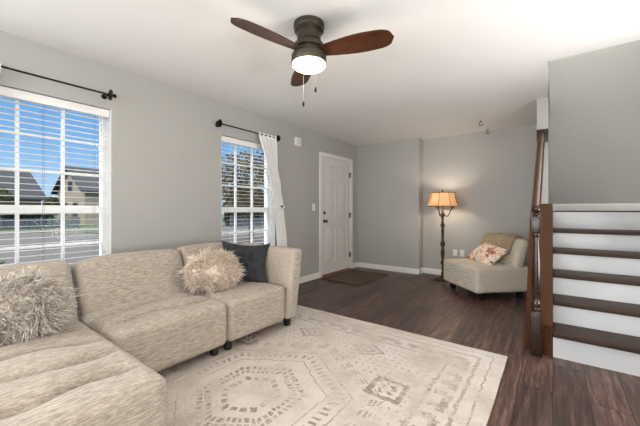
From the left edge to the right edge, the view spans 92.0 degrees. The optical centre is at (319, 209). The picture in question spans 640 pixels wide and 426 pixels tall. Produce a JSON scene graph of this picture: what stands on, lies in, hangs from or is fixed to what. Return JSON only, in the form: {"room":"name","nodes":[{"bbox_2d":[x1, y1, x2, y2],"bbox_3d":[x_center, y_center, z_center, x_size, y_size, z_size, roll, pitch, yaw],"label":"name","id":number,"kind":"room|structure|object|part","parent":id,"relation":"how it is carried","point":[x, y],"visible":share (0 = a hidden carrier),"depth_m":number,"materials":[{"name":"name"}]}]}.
{"room":"living room","nodes":[
{"label":"living room","id":0,"kind":"room"},
{"bbox_2d":[0,30,356,276],"bbox_3d":[-1.855,-0.070,2.963,0.190,2.440,9.100,0,0,37],"label":"wall","id":1,"kind":"structure","parent":0,"point":[166,139],"depth_m":3.19,"materials":[{"name":"grey paint"}]},
{"bbox_2d":[0,100,110,275],"bbox_3d":[-2.219,-0.018,2.470,0.202,1.775,0.905,0,0,37],"label":"window","id":2,"kind":"structure","parent":1,"relation":"in","point":[16,209],"depth_m":2.61,"materials":[{"name":"white plastic"}]},
{"bbox_3d":[-2.259,-0.005,2.501,0.042,0.066,0.837,0,0,37],"label":"meeting rail","id":3,"kind":"part","parent":2,"relation":"part of","materials":[{"name":"white plastic"}]},
{"bbox_2d":[0,100,101,204],"bbox_3d":[-2.257,-0.452,2.499,0.026,0.838,0.837,0,0,37],"label":"grille","id":4,"kind":"object","parent":2,"relation":"attached to","point":[16,168],"depth_m":2.59,"materials":[{"name":"white plastic"}]},
{"bbox_2d":[0,213,101,275],"bbox_3d":[-2.257,0.429,2.499,0.026,0.814,0.837,0,0,37],"label":"grille","id":5,"kind":"object","parent":2,"relation":"attached to","point":[63,244],"depth_m":2.58,"materials":[{"name":"white plastic"}]},
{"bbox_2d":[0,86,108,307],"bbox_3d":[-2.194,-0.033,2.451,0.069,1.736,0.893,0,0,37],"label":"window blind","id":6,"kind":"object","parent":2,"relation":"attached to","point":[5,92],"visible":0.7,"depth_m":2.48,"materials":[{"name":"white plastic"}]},
{"bbox_3d":[-2.197,-0.007,2.454,0.054,1.655,0.681,0,0,37],"label":"ladder cord","id":7,"kind":"part","parent":6,"relation":"part of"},
{"bbox_2d":[1,65,116,99],"bbox_3d":[-2.134,-1.005,2.325,0.132,0.094,1.053,0,0,37],"label":"curtain rod","id":8,"kind":"object","parent":1,"relation":"attached to","point":[109,94],"visible":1,"depth_m":2.48,"materials":[{"name":"black metal"}]},
{"bbox_2d":[221,134,274,245],"bbox_3d":[-0.982,-0.018,4.112,0.202,1.775,0.895,0,0,37],"label":"window","id":9,"kind":"structure","parent":1,"relation":"in","point":[271,232],"depth_m":4.24,"materials":[{"name":"white plastic"}]},
{"bbox_3d":[-1.022,-0.005,4.142,0.042,0.066,0.827,0,0,37],"label":"meeting rail","id":10,"kind":"part","parent":9,"relation":"part of","materials":[{"name":"white plastic"}]},
{"bbox_2d":[222,145,266,206],"bbox_3d":[-1.021,-0.452,4.141,0.026,0.838,0.827,0,0,37],"label":"grille","id":11,"kind":"object","parent":9,"relation":"attached to","point":[235,186],"depth_m":4.24,"materials":[{"name":"white plastic"}]},
{"bbox_2d":[222,212,266,242],"bbox_3d":[-1.021,0.429,4.141,0.026,0.814,0.827,0,0,37],"label":"grille","id":12,"kind":"object","parent":9,"relation":"attached to","point":[235,214],"depth_m":4.24,"materials":[{"name":"white plastic"}]},
{"bbox_2d":[222,136,272,244],"bbox_3d":[-0.957,-0.033,4.093,0.069,1.736,0.883,0,0,37],"label":"window blind","id":13,"kind":"object","parent":9,"relation":"attached to","point":[228,140],"visible":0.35,"depth_m":4.04,"materials":[{"name":"white plastic"}]},
{"bbox_2d":[215,119,280,141],"bbox_3d":[-0.893,-1.005,3.972,0.132,0.094,1.038,0,0,37],"label":"curtain rod","id":14,"kind":"object","parent":1,"relation":"attached to","point":[219,123],"visible":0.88,"depth_m":3.73,"materials":[{"name":"black metal"}]},
{"bbox_3d":[-0.878,-1.005,3.961,0.015,0.015,0.930,0,0,37],"label":"rod","id":15,"kind":"part","parent":14,"relation":"part of","materials":[{"name":"black metal"}]},
{"bbox_2d":[259,132,286,246],"bbox_3d":[-0.628,0.033,4.277,0.129,2.115,0.568,0,0,37],"label":"curtain","id":16,"kind":"object","parent":14,"relation":"hanging from","point":[269,144],"visible":0.76,"depth_m":4.29,"materials":[{"name":"white fabric"}]},
{"bbox_2d":[295,137,300,146],"bbox_3d":[-0.341,-1.055,4.784,0.036,0.130,0.124,0,0,37],"label":"door chime","id":17,"kind":"object","parent":1,"relation":"attached to","point":[297,140],"visible":1,"depth_m":4.75,"materials":[{"name":"white plastic"}]},
{"bbox_2d":[299,262,356,283],"bbox_3d":[-1.831,1.103,2.826,0.014,0.095,8.610,0,0,37],"label":"baseboard","id":18,"kind":"structure","parent":1,"relation":"attached to","point":[310,277],"depth_m":5.05,"materials":[{"name":"white paint"}]},
{"bbox_2d":[319,151,352,277],"bbox_3d":[0.316,0.077,5.675,0.017,2.145,1.079,0,0,37],"label":"trim","id":19,"kind":"structure","parent":1,"relation":"attached to","point":[321,154],"depth_m":5.42,"materials":[{"name":"white paint"}]},
{"bbox_2d":[322,157,350,274],"bbox_3d":[0.322,0.102,5.680,0.110,2.037,0.934,0,0,37],"label":"door","id":20,"kind":"structure","parent":1,"relation":"in","point":[336,175],"depth_m":5.65,"materials":[{"name":"white paint"}]},
{"bbox_2d":[322,268,350,276],"bbox_3d":[0.242,1.139,5.731,0.210,0.022,0.927,0,0,37],"label":"trim","id":21,"kind":"structure","parent":1,"relation":"attached to","point":[324,275],"depth_m":5.63,"materials":[{"name":"brown wood"}]},
{"bbox_2d":[0,0,639,145],"bbox_3d":[0.509,-1.440,1.182,6.110,0.300,9.100,0,0,37],"label":"ceiling","id":22,"kind":"structure","parent":0,"point":[448,67],"depth_m":2.47,"materials":[{"name":"white paint"}]},
{"bbox_2d":[231,15,393,106],"bbox_3d":[-0.083,-0.980,2.043,1.005,0.619,0.973,0,0,37],"label":"ceiling fan","id":23,"kind":"object","parent":22,"relation":"hanging from","point":[308,57],"visible":1,"depth_m":2.04,"materials":[{"name":"brown wood"}]},
{"bbox_3d":[-0.325,-1.087,1.916,0.488,0.009,0.164,0,14,-42],"label":"blade","id":24,"kind":"part","parent":23,"relation":"part of","materials":[{"name":"brown wood"}]},
{"bbox_3d":[-0.143,-1.087,2.467,0.164,0.009,0.488,-14,3,-11],"label":"blade","id":25,"kind":"part","parent":23,"relation":"part of","materials":[{"name":"brown wood"}]},
{"bbox_3d":[-0.109,-0.847,2.013,0.003,0.306,0.019,0,0,-8],"label":"pull chain","id":26,"kind":"part","parent":23,"relation":"part of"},
{"bbox_3d":[-0.076,-0.990,2.140,0.230,0.046,0.230,0,0,37],"label":"glass globe","id":27,"kind":"part","parent":23,"relation":"part of","materials":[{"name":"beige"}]},
{"bbox_3d":[0.235,-1.087,2.021,0.488,0.009,0.164,0,-14,21],"label":"blade","id":28,"kind":"part","parent":23,"relation":"part of","materials":[{"name":"brown wood"}]},
{"bbox_2d":[357,138,422,268],"bbox_3d":[1.362,-0.070,6.023,1.265,2.440,0.340,0,0,37],"label":"wall","id":29,"kind":"structure","parent":0,"point":[389,174],"depth_m":5.82,"materials":[{"name":"grey paint"}]},
{"bbox_2d":[297,267,639,425],"bbox_3d":[0.509,1.210,1.182,6.110,0.120,9.100,0,0,37],"label":"floor","id":30,"kind":"structure","parent":0,"point":[546,390],"depth_m":2.81,"materials":[{"name":"brown wood"}]},
{"bbox_2d":[157,305,507,425],"bbox_3d":[-0.430,1.143,1.921,2.445,0.012,3.055,0,0,37],"label":"rug","id":31,"kind":"object","parent":30,"relation":"on","point":[323,368],"visible":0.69,"depth_m":2.06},
{"bbox_2d":[0,260,166,425],"bbox_3d":[-1.631,0.754,1.348,1.557,0.791,1.190,0,0,37],"label":"sofa section","id":32,"kind":"object","parent":31,"relation":"on","point":[77,377],"visible":0.85,"depth_m":1.30,"materials":[{"name":"beige fabric"}]},
{"bbox_3d":[-2.109,0.575,1.708,0.358,0.431,1.190,0,0,37],"label":"backrest","id":33,"kind":"part","parent":32,"relation":"part of","materials":[{"name":"beige fabric"}]},
{"bbox_2d":[0,263,84,346],"bbox_3d":[-1.668,0.573,1.667,0.507,0.556,0.702,0,0,45],"label":"fur pillow","id":34,"kind":"object","parent":32,"relation":"on","point":[31,304],"visible":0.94,"depth_m":1.68,"materials":[{"name":"beige fur"}]},
{"bbox_2d":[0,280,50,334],"bbox_3d":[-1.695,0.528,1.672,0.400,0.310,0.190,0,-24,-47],"label":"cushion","id":35,"kind":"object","parent":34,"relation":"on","point":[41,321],"depth_m":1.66,"materials":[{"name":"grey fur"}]},
{"bbox_3d":[-1.610,0.863,1.332,1.505,0.385,1.190,0,0,37],"label":"seat","id":36,"kind":"part","parent":32,"relation":"part of","materials":[{"name":"beige fabric"}]},
{"bbox_2d":[71,249,226,371],"bbox_3d":[-1.297,0.753,2.360,0.872,0.793,0.804,0,0,37],"label":"sofa section","id":37,"kind":"object","parent":31,"relation":"on","point":[137,301],"visible":0.83,"depth_m":2.24,"materials":[{"name":"beige fabric"}]},
{"bbox_3d":[-1.498,0.574,2.520,0.358,0.433,0.790,0,0,37],"label":"backrest","id":38,"kind":"part","parent":37,"relation":"part of","materials":[{"name":"beige fabric"}]},
{"bbox_3d":[-1.278,0.873,2.342,0.820,0.364,0.800,0,0,37],"label":"seat","id":39,"kind":"part","parent":37,"relation":"part of","materials":[{"name":"beige fabric"}]},
{"bbox_3d":[-0.837,1.091,2.434,0.063,0.092,0.060,0,0,37],"label":"leg","id":40,"kind":"part","parent":37,"relation":"part of","materials":[{"name":"brown wood"}]},
{"bbox_2d":[176,242,301,350],"bbox_3d":[-0.780,0.745,3.022,0.901,0.810,0.868,0,0,37],"label":"sofa section","id":41,"kind":"object","parent":31,"relation":"on","point":[251,306],"visible":0.62,"depth_m":2.85,"materials":[{"name":"beige fabric"}]},
{"bbox_3d":[-1.054,0.565,3.109,0.359,0.450,0.662,0,0,37],"label":"backrest","id":42,"kind":"part","parent":41,"relation":"part of","materials":[{"name":"beige fabric"}]},
{"bbox_2d":[177,247,245,295],"bbox_3d":[-0.950,0.570,2.765,0.544,0.490,0.486,0,0,7],"label":"fur pillow","id":43,"kind":"object","parent":41,"relation":"on","point":[218,270],"visible":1,"depth_m":2.69,"materials":[{"name":"beige fur"}]},
{"bbox_2d":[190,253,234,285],"bbox_3d":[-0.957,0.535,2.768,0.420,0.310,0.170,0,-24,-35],"label":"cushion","id":44,"kind":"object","parent":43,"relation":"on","point":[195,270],"depth_m":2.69,"materials":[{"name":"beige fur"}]},
{"bbox_3d":[-0.762,1.091,2.534,0.063,0.092,0.060,0,0,37],"label":"leg","id":45,"kind":"part","parent":41,"relation":"part of","materials":[{"name":"brown wood"}]},
{"bbox_3d":[-0.838,0.878,2.926,0.820,0.354,0.645,0,0,37],"label":"seat","id":46,"kind":"part","parent":41,"relation":"part of","materials":[{"name":"beige fabric"}]},
{"bbox_2d":[221,240,270,282],"bbox_3d":[-0.755,0.526,3.092,0.520,0.440,0.267,0,0,-8],"label":"throw pillow","id":47,"kind":"object","parent":41,"relation":"on","point":[252,258],"visible":0.57,"depth_m":3.06,"materials":[{"name":"grey fabric"}]},
{"bbox_3d":[-0.577,0.714,3.274,0.879,0.681,0.221,0,0,37],"label":"armrest","id":48,"kind":"part","parent":41,"relation":"part of","materials":[{"name":"beige fabric"}]},
{"bbox_3d":[-0.332,1.091,3.055,0.063,0.092,0.060,0,0,37],"label":"leg","id":49,"kind":"part","parent":41,"relation":"part of","materials":[{"name":"brown wood"}]},
{"bbox_2d":[321,269,387,285],"bbox_3d":[0.612,1.142,5.299,0.740,0.017,1.020,0,0,37],"label":"doormat","id":50,"kind":"object","parent":30,"relation":"on","point":[353,277],"visible":1,"depth_m":5.20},
{"bbox_2d":[427,190,458,280],"bbox_3d":[2.028,0.407,5.108,0.500,1.485,0.500,0,0,37],"label":"floor lamp","id":51,"kind":"object","parent":30,"relation":"on","point":[442,199],"visible":0.98,"depth_m":5.03,"materials":[{"name":"brown metal"}]},
{"bbox_3d":[2.028,-0.172,5.108,0.484,0.220,0.484,0,0,37],"label":"lamp shade","id":52,"kind":"part","parent":51,"relation":"part of","materials":[{"name":"beige fabric"}]},
{"bbox_2d":[444,237,528,299],"bbox_3d":[2.291,0.755,4.289,0.811,0.790,0.790,0,0,-8],"label":"accent chair","id":53,"kind":"object","parent":30,"relation":"on","point":[507,274],"visible":0.73,"depth_m":3.94,"materials":[{"name":"beige fabric"}]},
{"bbox_3d":[2.044,1.097,3.962,0.064,0.104,0.064,0,0,-8],"label":"leg","id":54,"kind":"part","parent":53,"relation":"part of","materials":[{"name":"brown wood"}]},
{"bbox_3d":[2.271,0.883,4.287,0.770,0.334,0.790,0,0,-8],"label":"seat","id":55,"kind":"part","parent":53,"relation":"part of","materials":[{"name":"beige fabric"}]},
{"bbox_2d":[466,242,509,264],"bbox_3d":[2.326,0.614,4.324,0.282,0.284,0.598,0,0,-2],"label":"floral pillow","id":56,"kind":"object","parent":53,"relation":"on","point":[485,253],"visible":0.94,"depth_m":4.21,"materials":[{"name":"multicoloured fabric"}]},
{"bbox_2d":[480,233,524,254],"bbox_3d":[2.565,0.470,4.368,0.286,0.284,0.624,0,0,-8],"label":"blanket","id":57,"kind":"object","parent":53,"relation":"on","point":[502,240],"visible":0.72,"depth_m":4.29,"materials":[{"name":"beige fabric"}]},
{"bbox_3d":[2.552,0.600,4.326,0.284,0.480,0.770,0,0,-8],"label":"backrest","id":58,"kind":"part","parent":53,"relation":"part of","materials":[{"name":"beige fabric"}]},
{"bbox_3d":[2.608,1.097,4.041,0.064,0.104,0.064,0,0,-8],"label":"leg","id":59,"kind":"part","parent":53,"relation":"part of","materials":[{"name":"brown wood"}]},
{"bbox_2d":[524,129,639,376],"bbox_3d":[2.909,0.113,3.192,1.188,2.075,2.686,0,0,37],"label":"staircase","id":60,"kind":"structure","parent":30,"relation":"on","point":[550,230],"depth_m":2.60,"materials":[{"name":"white paint"}]},
{"bbox_3d":[1.719,0.586,2.454,0.076,1.128,0.076,0,0,37],"label":"newel post","id":61,"kind":"part","parent":60,"relation":"part of","materials":[{"name":"brown wood"}]},
{"bbox_3d":[2.135,-0.377,3.015,0.068,1.009,1.351,0,0,38],"label":"handrail","id":62,"kind":"part","parent":60,"relation":"part of","materials":[{"name":"brown wood"}]},
{"bbox_2d":[423,40,639,276],"bbox_3d":[3.147,-1.300,4.803,3.055,4.900,0.140,0,0,37],"label":"wall","id":63,"kind":"structure","parent":0,"point":[594,96],"depth_m":4.50,"materials":[{"name":"grey paint"}]},
{"bbox_2d":[357,262,440,274],"bbox_3d":[2.016,1.103,5.434,3.020,0.095,0.214,0,0,37],"label":"baseboard","id":64,"kind":"structure","parent":63,"relation":"attached to","point":[359,264],"depth_m":5.71,"materials":[{"name":"white paint"}]},
{"bbox_2d":[553,203,639,210],"bbox_3d":[3.785,-0.038,4.226,1.040,0.095,0.014,0,0,37],"label":"baseboard","id":65,"kind":"structure","parent":63,"relation":"attached to","point":[622,206],"depth_m":4.22,"materials":[{"name":"white paint"}]},
{"bbox_2d":[537,61,548,203],"bbox_3d":[2.945,-1.300,4.066,0.110,4.900,1.280,0,0,37],"label":"wall","id":66,"kind":"structure","parent":0,"point":[542,103],"depth_m":3.55,"materials":[{"name":"grey paint"}]},
{"label":"outside","id":67,"kind":"structure","parent":0,"visible":0},
{"bbox_2d":[0,214,242,304],"bbox_3d":[-33.350,1.910,50.174,106.340,0.480,120.000,0,0,37],"label":"lawn","id":68,"kind":"structure","parent":67,"point":[81,226],"depth_m":29.49,"materials":[{"name":"green plant"}]},
{"bbox_2d":[0,187,14,204],"bbox_3d":[-32.843,-0.471,30.458,4.417,4.350,4.534,0,0,37],"label":"tree","id":69,"kind":"object","parent":68,"relation":"on","point":[2,198],"visible":0.62,"depth_m":31.18,"materials":[{"name":"green plant"}]},
{"bbox_2d":[0,167,45,204],"bbox_3d":[-41.020,-1.860,35.293,10.000,7.020,12.000,0,0,25],"label":"house","id":70,"kind":"structure","parent":68,"relation":"on","point":[26,196],"depth_m":37.76,"materials":[{"name":"beige"}]},
{"bbox_2d":[0,213,49,227],"bbox_3d":[-29.640,0.776,26.793,9.596,2.110,1.608,0,0,-25],"label":"hedge","id":71,"kind":"object","parent":68,"relation":"on","point":[30,215],"visible":0.36,"depth_m":27.85,"materials":[{"name":"green plant"}]},
{"bbox_2d":[0,217,79,229],"bbox_3d":[-26.242,1.150,25.410,10.688,1.000,0.140,0,0,-22],"label":"picket fence","id":72,"kind":"object","parent":68,"relation":"on","point":[2,226],"visible":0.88,"depth_m":26.30,"materials":[{"name":"paint"}]},
{"bbox_2d":[43,197,60,224],"bbox_3d":[-29.627,0.048,34.166,1.671,3.315,1.807,0,0,37],"label":"tree","id":73,"kind":"object","parent":68,"relation":"on","point":[47,199],"visible":0.41,"depth_m":33.96,"materials":[{"name":"green plant"}]},
{"bbox_2d":[51,166,98,224],"bbox_3d":[-25.827,-1.710,40.999,8.500,6.720,13.000,0,0,32],"label":"house","id":74,"kind":"structure","parent":68,"relation":"on","point":[85,218],"depth_m":35.04,"materials":[{"name":"beige"}]},
{"bbox_2d":[222,150,263,239],"bbox_3d":[-3.832,-0.796,17.299,5.069,5.002,5.050,0,0,37],"label":"tree","id":75,"kind":"object","parent":68,"relation":"on","point":[241,198],"visible":0.4,"depth_m":16.50,"materials":[{"name":"green plant"}]},
{"bbox_2d":[223,205,263,225],"bbox_3d":[-4.833,0.612,33.038,10.692,2.490,1.866,0,0,-13],"label":"hedge","id":76,"kind":"object","parent":68,"relation":"on","point":[225,214],"visible":0.1,"depth_m":31.83,"materials":[{"name":"green plant"}]},
{"bbox_2d":[228,182,260,206],"bbox_3d":[-10.197,-1.138,41.440,5.315,5.682,5.280,0,0,37],"label":"tree","id":77,"kind":"object","parent":68,"relation":"on","point":[237,182],"visible":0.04,"depth_m":40.93,"materials":[{"name":"green plant"}]},
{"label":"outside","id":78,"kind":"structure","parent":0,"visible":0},
{"bbox_2d":[0,223,263,280],"bbox_3d":[-3.537,1.660,27.708,21.000,0.020,120.000,0,0,37],"label":"road","id":79,"kind":"structure","parent":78,"point":[33,239],"depth_m":15.22,"materials":[{"name":"grey asphalt"}]},
{"bbox_2d":[83,229,98,233],"bbox_3d":[-15.386,1.610,23.615,7.000,0.080,4.000,0,0,37],"label":"grass","id":80,"kind":"structure","parent":79,"relation":"on","point":[96,231],"depth_m":22.68,"materials":[{"name":"green plant"}]},
{"bbox_2d":[230,217,263,227],"bbox_3d":[-4.232,1.150,30.110,8.742,1.000,0.140,0,0,-17],"label":"picket fence","id":81,"kind":"object","parent":79,"relation":"on","point":[261,218],"visible":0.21,"depth_m":29.20,"materials":[{"name":"paint"}]},
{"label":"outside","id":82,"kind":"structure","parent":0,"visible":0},
{"bbox_2d":[0,223,224,233],"bbox_3d":[-13.121,1.640,34.930,3.000,0.060,120.000,0,0,37],"label":"sidewalk","id":83,"kind":"structure","parent":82,"point":[78,229],"depth_m":24.27,"materials":[{"name":"concrete"}]}
]}

